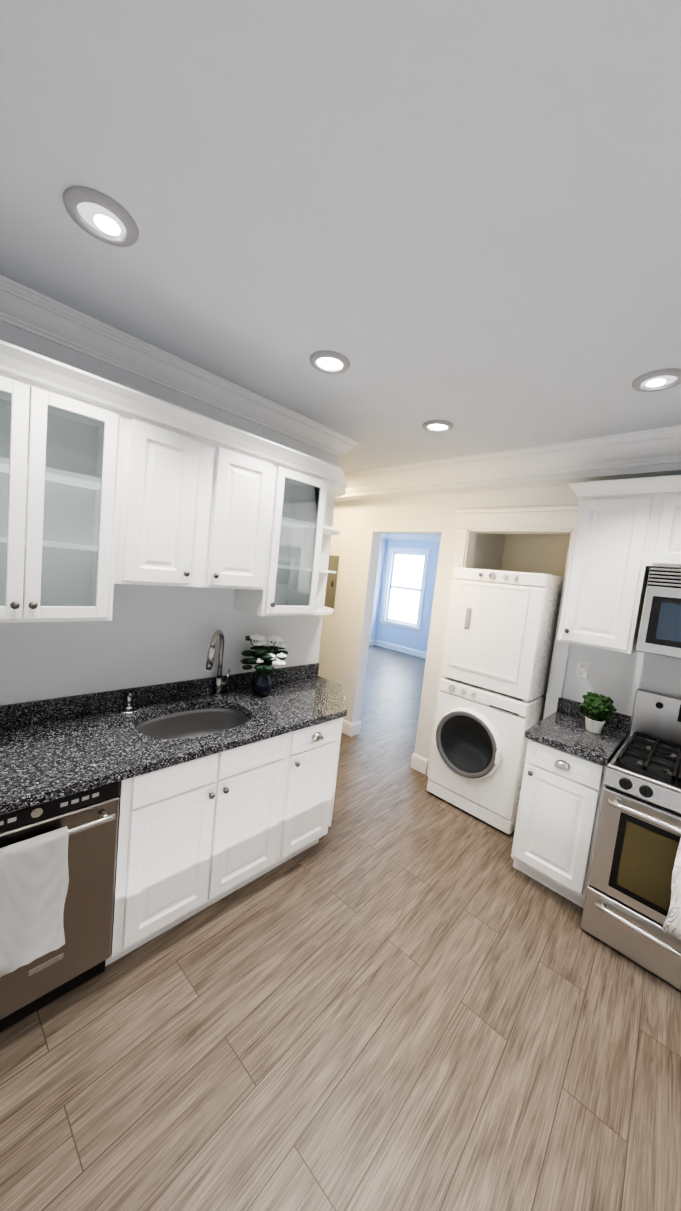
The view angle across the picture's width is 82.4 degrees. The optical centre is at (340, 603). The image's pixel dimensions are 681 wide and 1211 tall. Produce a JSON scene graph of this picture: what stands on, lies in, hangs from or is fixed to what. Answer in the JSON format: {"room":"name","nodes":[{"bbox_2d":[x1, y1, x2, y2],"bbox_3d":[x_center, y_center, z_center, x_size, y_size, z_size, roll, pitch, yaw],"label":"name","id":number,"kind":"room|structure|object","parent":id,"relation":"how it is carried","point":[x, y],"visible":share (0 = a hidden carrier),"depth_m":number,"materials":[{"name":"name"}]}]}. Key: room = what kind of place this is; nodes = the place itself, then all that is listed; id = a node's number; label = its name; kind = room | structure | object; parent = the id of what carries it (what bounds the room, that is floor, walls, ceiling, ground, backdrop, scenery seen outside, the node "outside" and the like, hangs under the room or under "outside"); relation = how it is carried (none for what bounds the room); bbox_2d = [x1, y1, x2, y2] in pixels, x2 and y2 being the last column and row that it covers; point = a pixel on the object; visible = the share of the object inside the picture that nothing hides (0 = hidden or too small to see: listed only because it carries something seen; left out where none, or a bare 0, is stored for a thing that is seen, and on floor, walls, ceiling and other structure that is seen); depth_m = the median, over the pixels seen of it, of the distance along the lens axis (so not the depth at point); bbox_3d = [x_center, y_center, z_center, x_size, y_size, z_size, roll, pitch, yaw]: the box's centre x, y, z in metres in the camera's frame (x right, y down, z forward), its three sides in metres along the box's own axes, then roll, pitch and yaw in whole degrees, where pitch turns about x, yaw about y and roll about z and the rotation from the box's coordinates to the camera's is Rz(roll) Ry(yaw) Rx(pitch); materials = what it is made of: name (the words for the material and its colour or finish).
{"room":"kitchen","nodes":[
{"label":"kitchen","id":0,"kind":"room"},
{"bbox_2d":[0,321,338,705],"bbox_3d":[-1.089,0.107,2.117,0.140,2.700,2.580,11,7,44],"label":"wall","id":1,"kind":"structure","parent":0,"point":[148,635],"depth_m":2.04,"materials":[{"name":"paint"}]},
{"bbox_2d":[0,663,318,726],"bbox_3d":[-1.051,0.500,2.112,0.020,0.099,2.511,11,7,44],"label":"backsplash","id":2,"kind":"structure","parent":1,"relation":"attached to","point":[11,715],"depth_m":2.00,"materials":[{"name":"black stone"}]},
{"bbox_2d":[0,340,347,622],"bbox_3d":[-0.815,-0.405,1.920,0.381,0.945,2.544,11,7,44],"label":"upper cabinet","id":3,"kind":"object","parent":1,"relation":"attached to","point":[106,485],"visible":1,"depth_m":1.73,"materials":[{"name":"paint"}]},
{"bbox_2d":[0,275,360,456],"bbox_3d":[-0.769,-1.154,2.025,0.107,0.118,2.507,11,7,44],"label":"crown molding","id":4,"kind":"structure","parent":1,"relation":"attached to","point":[25,308],"depth_m":1.86,"materials":[{"name":"paint"}]},
{"bbox_2d":[0,645,680,1210],"bbox_3d":[-0.054,1.391,4.872,9.630,0.100,8.280,11,7,44],"label":"floor","id":5,"kind":"structure","parent":0,"point":[398,987],"depth_m":1.44,"materials":[{"name":"brown wood"}]},
{"bbox_2d":[0,781,120,1031],"bbox_3d":[-1.279,1.061,1.498,0.660,0.867,0.592,11,7,44],"label":"dishwasher","id":6,"kind":"object","parent":5,"relation":"on","point":[89,820],"visible":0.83,"depth_m":1.43,"materials":[{"name":"silver metal"}]},
{"bbox_2d":[0,826,68,977],"bbox_3d":[-1.025,0.976,1.280,0.053,0.422,0.206,11,7,44],"label":"towel","id":7,"kind":"object","parent":6,"relation":"hanging from","point":[34,877],"visible":1,"depth_m":1.27,"materials":[{"name":"white fabric"}]},
{"bbox_2d":[0,715,123,814],"bbox_3d":[-0.951,0.609,1.786,0.642,0.042,2.184,11,7,44],"label":"countertop","id":8,"kind":"structure","parent":6,"relation":"on","point":[40,763],"depth_m":1.47,"materials":[{"name":"black stone"}]},
{"bbox_2d":[124,692,132,710],"bbox_3d":[-1.081,0.507,1.998,0.071,0.097,0.040,11,7,44],"label":"soap dispenser","id":9,"kind":"object","parent":8,"relation":"on","point":[128,707],"visible":0.98,"depth_m":2.00,"materials":[{"name":"silver metal"}]},
{"bbox_2d":[206,630,229,695],"bbox_3d":[-0.718,0.361,2.273,0.187,0.414,0.222,11,7,44],"label":"faucet","id":10,"kind":"object","parent":8,"relation":"on","point":[219,683],"visible":0.98,"depth_m":2.33,"materials":[{"name":"silver metal"}]},
{"bbox_2d":[240,634,287,695],"bbox_3d":[-0.466,0.385,2.444,0.250,0.389,0.316,11,7,44],"label":"vase","id":11,"kind":"object","parent":8,"relation":"on","point":[266,657],"visible":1,"depth_m":2.40,"materials":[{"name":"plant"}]},
{"bbox_2d":[80,687,299,965],"bbox_3d":[-0.801,1.045,2.023,0.642,0.915,0.812,11,7,44],"label":"base cabinet","id":12,"kind":"object","parent":5,"relation":"on","point":[231,789],"depth_m":1.80,"materials":[{"name":"paint"}]},
{"bbox_2d":[240,679,346,861],"bbox_3d":[-0.387,1.051,2.448,0.642,0.915,0.374,11,7,44],"label":"base cabinet","id":13,"kind":"object","parent":5,"relation":"on","point":[318,739],"depth_m":2.29,"materials":[{"name":"paint"}]},
{"bbox_2d":[284,675,345,706],"bbox_3d":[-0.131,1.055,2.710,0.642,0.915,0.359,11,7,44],"label":"countertop","id":14,"kind":"structure","parent":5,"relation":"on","point":[327,689],"depth_m":2.74,"materials":[{"name":"stone"}]},
{"bbox_2d":[427,677,546,834],"bbox_3d":[1.227,1.129,3.168,0.686,0.969,0.780,11,7,44],"label":"washer","id":15,"kind":"object","parent":5,"relation":"on","point":[478,754],"visible":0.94,"depth_m":2.87,"materials":[{"name":"white metal"}]},
{"bbox_2d":[441,567,563,702],"bbox_3d":[1.331,0.206,3.099,0.686,0.892,0.754,11,7,44],"label":"dryer","id":16,"kind":"object","parent":15,"relation":"on","point":[501,631],"visible":0.94,"depth_m":2.79,"materials":[{"name":"white metal"}]},
{"bbox_2d":[511,697,630,907],"bbox_3d":[1.421,1.190,2.422,0.417,1.015,0.651,11,7,44],"label":"base cabinet","id":17,"kind":"object","parent":5,"relation":"on","point":[569,757],"visible":0.9,"depth_m":2.23,"materials":[{"name":"paint"}]},
{"bbox_2d":[579,691,616,733],"bbox_3d":[1.582,0.675,2.397,0.190,0.242,0.196,11,7,44],"label":"boxwood plant","id":18,"kind":"object","parent":17,"relation":"on","point":[596,709],"visible":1,"depth_m":2.36,"materials":[{"name":"green plant"}]},
{"bbox_2d":[580,688,680,989],"bbox_3d":[1.801,1.173,1.951,0.754,1.204,0.777,11,7,44],"label":"range","id":19,"kind":"object","parent":5,"relation":"on","point":[628,890],"visible":1,"depth_m":1.90,"materials":[{"name":"silver metal"}]},
{"bbox_2d":[662,838,680,938],"bbox_3d":[1.551,1.235,1.670,0.197,0.476,0.061,11,7,44],"label":"towel","id":20,"kind":"object","parent":19,"relation":"hanging from","point":[672,924],"visible":1,"depth_m":1.71,"materials":[{"name":"white fabric"}]},
{"bbox_2d":[0,0,680,534],"bbox_3d":[0.232,-1.384,4.636,9.630,0.100,8.280,11,7,44],"label":"ceiling","id":21,"kind":"structure","parent":0,"point":[464,216],"depth_m":1.00,"materials":[{"name":"paint"}]},
{"bbox_2d":[63,186,138,246],"bbox_3d":[-0.699,-1.124,1.141,0.189,0.013,0.189,6,5,-1],"label":"recessed light","id":22,"kind":"object","parent":21,"relation":"in","point":[100,216],"depth_m":1.13,"materials":[{"name":"grey"}]},
{"bbox_2d":[310,350,349,373],"bbox_3d":[-0.050,-1.114,1.807,0.189,0.013,0.189,6,5,-1],"label":"recessed light","id":23,"kind":"object","parent":21,"relation":"in","point":[330,362],"depth_m":1.80,"materials":[{"name":"grey"}]},
{"bbox_2d":[422,420,453,432],"bbox_3d":[0.606,-1.098,2.424,0.189,0.013,0.189,6,5,-1],"label":"recessed light","id":24,"kind":"object","parent":21,"relation":"in","point":[437,426],"depth_m":2.42,"materials":[{"name":"grey"}]},
{"bbox_2d":[344,425,680,491],"bbox_3d":[1.204,-0.996,2.781,5.300,0.157,0.142,11,7,44],"label":"crown molding","id":25,"kind":"structure","parent":21,"relation":"attached to","point":[660,445],"depth_m":2.64,"materials":[{"name":"paint"}]},
{"bbox_2d":[632,368,680,391],"bbox_3d":[1.372,-0.956,1.676,0.189,0.013,0.189,6,5,-1],"label":"recessed light","id":26,"kind":"object","parent":21,"relation":"in","point":[662,379],"depth_m":1.67,"materials":[{"name":"grey"}]},
{"bbox_2d":[370,539,385,639],"bbox_3d":[-0.503,-0.338,8.045,0.140,2.700,4.400,11,7,44],"label":"wall","id":27,"kind":"structure","parent":0,"point":[378,589],"depth_m":9.39,"materials":[{"name":"paint"}]},
{"bbox_2d":[381,533,387,539],"bbox_3d":[-0.123,-1.599,8.015,0.107,0.118,3.420,11,7,44],"label":"crown molding","id":28,"kind":"structure","parent":27,"relation":"attached to","point":[383,536],"depth_m":9.21,"materials":[{"name":"paint"}]},
{"bbox_2d":[376,540,439,651],"bbox_3d":[2.525,-0.027,8.064,4.490,2.700,0.140,11,7,44],"label":"wall","id":29,"kind":"structure","parent":0,"point":[411,639],"depth_m":8.80,"materials":[{"name":"paint"}]},
{"bbox_2d":[369,639,426,658],"bbox_3d":[1.111,1.221,6.854,4.210,0.140,3.540,11,7,44],"label":"baseboard","id":30,"kind":"structure","parent":29,"relation":"attached to","point":[410,651],"depth_m":9.07,"materials":[{"name":"paint"}]},
{"bbox_2d":[380,547,429,631],"bbox_3d":[1.500,-0.345,9.011,1.140,1.840,0.160,11,7,44],"label":"window","id":31,"kind":"structure","parent":29,"relation":"in","point":[407,585],"depth_m":9.06,"materials":[{"name":"glass"}]},
{"bbox_2d":[387,534,440,540],"bbox_3d":[2.571,-1.308,7.866,4.210,0.118,0.107,11,7,44],"label":"crown molding","id":32,"kind":"structure","parent":29,"relation":"attached to","point":[410,537],"depth_m":8.75,"materials":[{"name":"paint"}]},
{"bbox_2d":[318,485,680,766],"bbox_3d":[1.295,0.268,3.115,5.300,2.700,0.140,11,7,44],"label":"wall","id":33,"kind":"structure","parent":0,"point":[619,679],"depth_m":3.51,"materials":[{"name":"paint"}]},
{"bbox_2d":[324,555,338,612],"bbox_3d":[-0.167,-0.227,4.433,0.330,0.640,0.021,11,7,44],"label":"electrical panel","id":34,"kind":"object","parent":33,"relation":"attached to","point":[333,564],"visible":0.35,"depth_m":4.36,"materials":[{"name":"grey"}]},
{"bbox_2d":[342,719,355,736],"bbox_3d":[-0.314,1.269,4.579,1.256,0.140,0.046,11,7,44],"label":"baseboard","id":35,"kind":"structure","parent":33,"relation":"attached to","point":[348,728],"depth_m":4.17,"materials":[{"name":"paint"}]},
{"bbox_2d":[427,505,577,775],"bbox_3d":[1.276,0.441,3.100,1.020,2.355,0.182,11,7,44],"label":"door frame","id":36,"kind":"structure","parent":33,"relation":"attached to","point":[551,517],"depth_m":2.91,"materials":[{"name":"paint"}]},
{"bbox_2d":[575,660,588,678],"bbox_3d":[1.653,0.455,2.658,0.070,0.116,0.008,11,7,44],"label":"electrical outlet","id":37,"kind":"object","parent":33,"relation":"attached to","point":[582,668],"visible":1,"depth_m":2.65,"materials":[{"name":"white plastic"}]},
{"bbox_2d":[557,475,680,653],"bbox_3d":[2.066,-0.143,2.001,1.642,0.980,0.381,11,7,44],"label":"upper cabinet","id":38,"kind":"object","parent":33,"relation":"attached to","point":[627,534],"visible":1,"depth_m":2.27,"materials":[{"name":"paint"}]},
{"bbox_2d":[636,566,680,658],"bbox_3d":[2.033,0.084,1.981,0.754,0.468,0.452,11,7,44],"label":"microwave","id":39,"kind":"object","parent":38,"relation":"attached to","point":[660,629],"visible":1,"depth_m":2.06,"materials":[{"name":"grey metal"}]},
{"bbox_2d":[335,462,680,501],"bbox_3d":[1.312,-0.973,2.896,5.300,0.200,0.175,11,7,44],"label":"soffit","id":40,"kind":"structure","parent":0,"point":[565,479],"depth_m":2.82,"materials":[{"name":"paint"}]},
{"bbox_2d":[473,533,570,576],"bbox_3d":[1.609,0.275,3.409,0.980,2.700,0.720,11,7,44],"label":"wall","id":41,"kind":"structure","parent":0,"point":[540,553],"depth_m":3.59,"materials":[{"name":"paint"}]}
]}

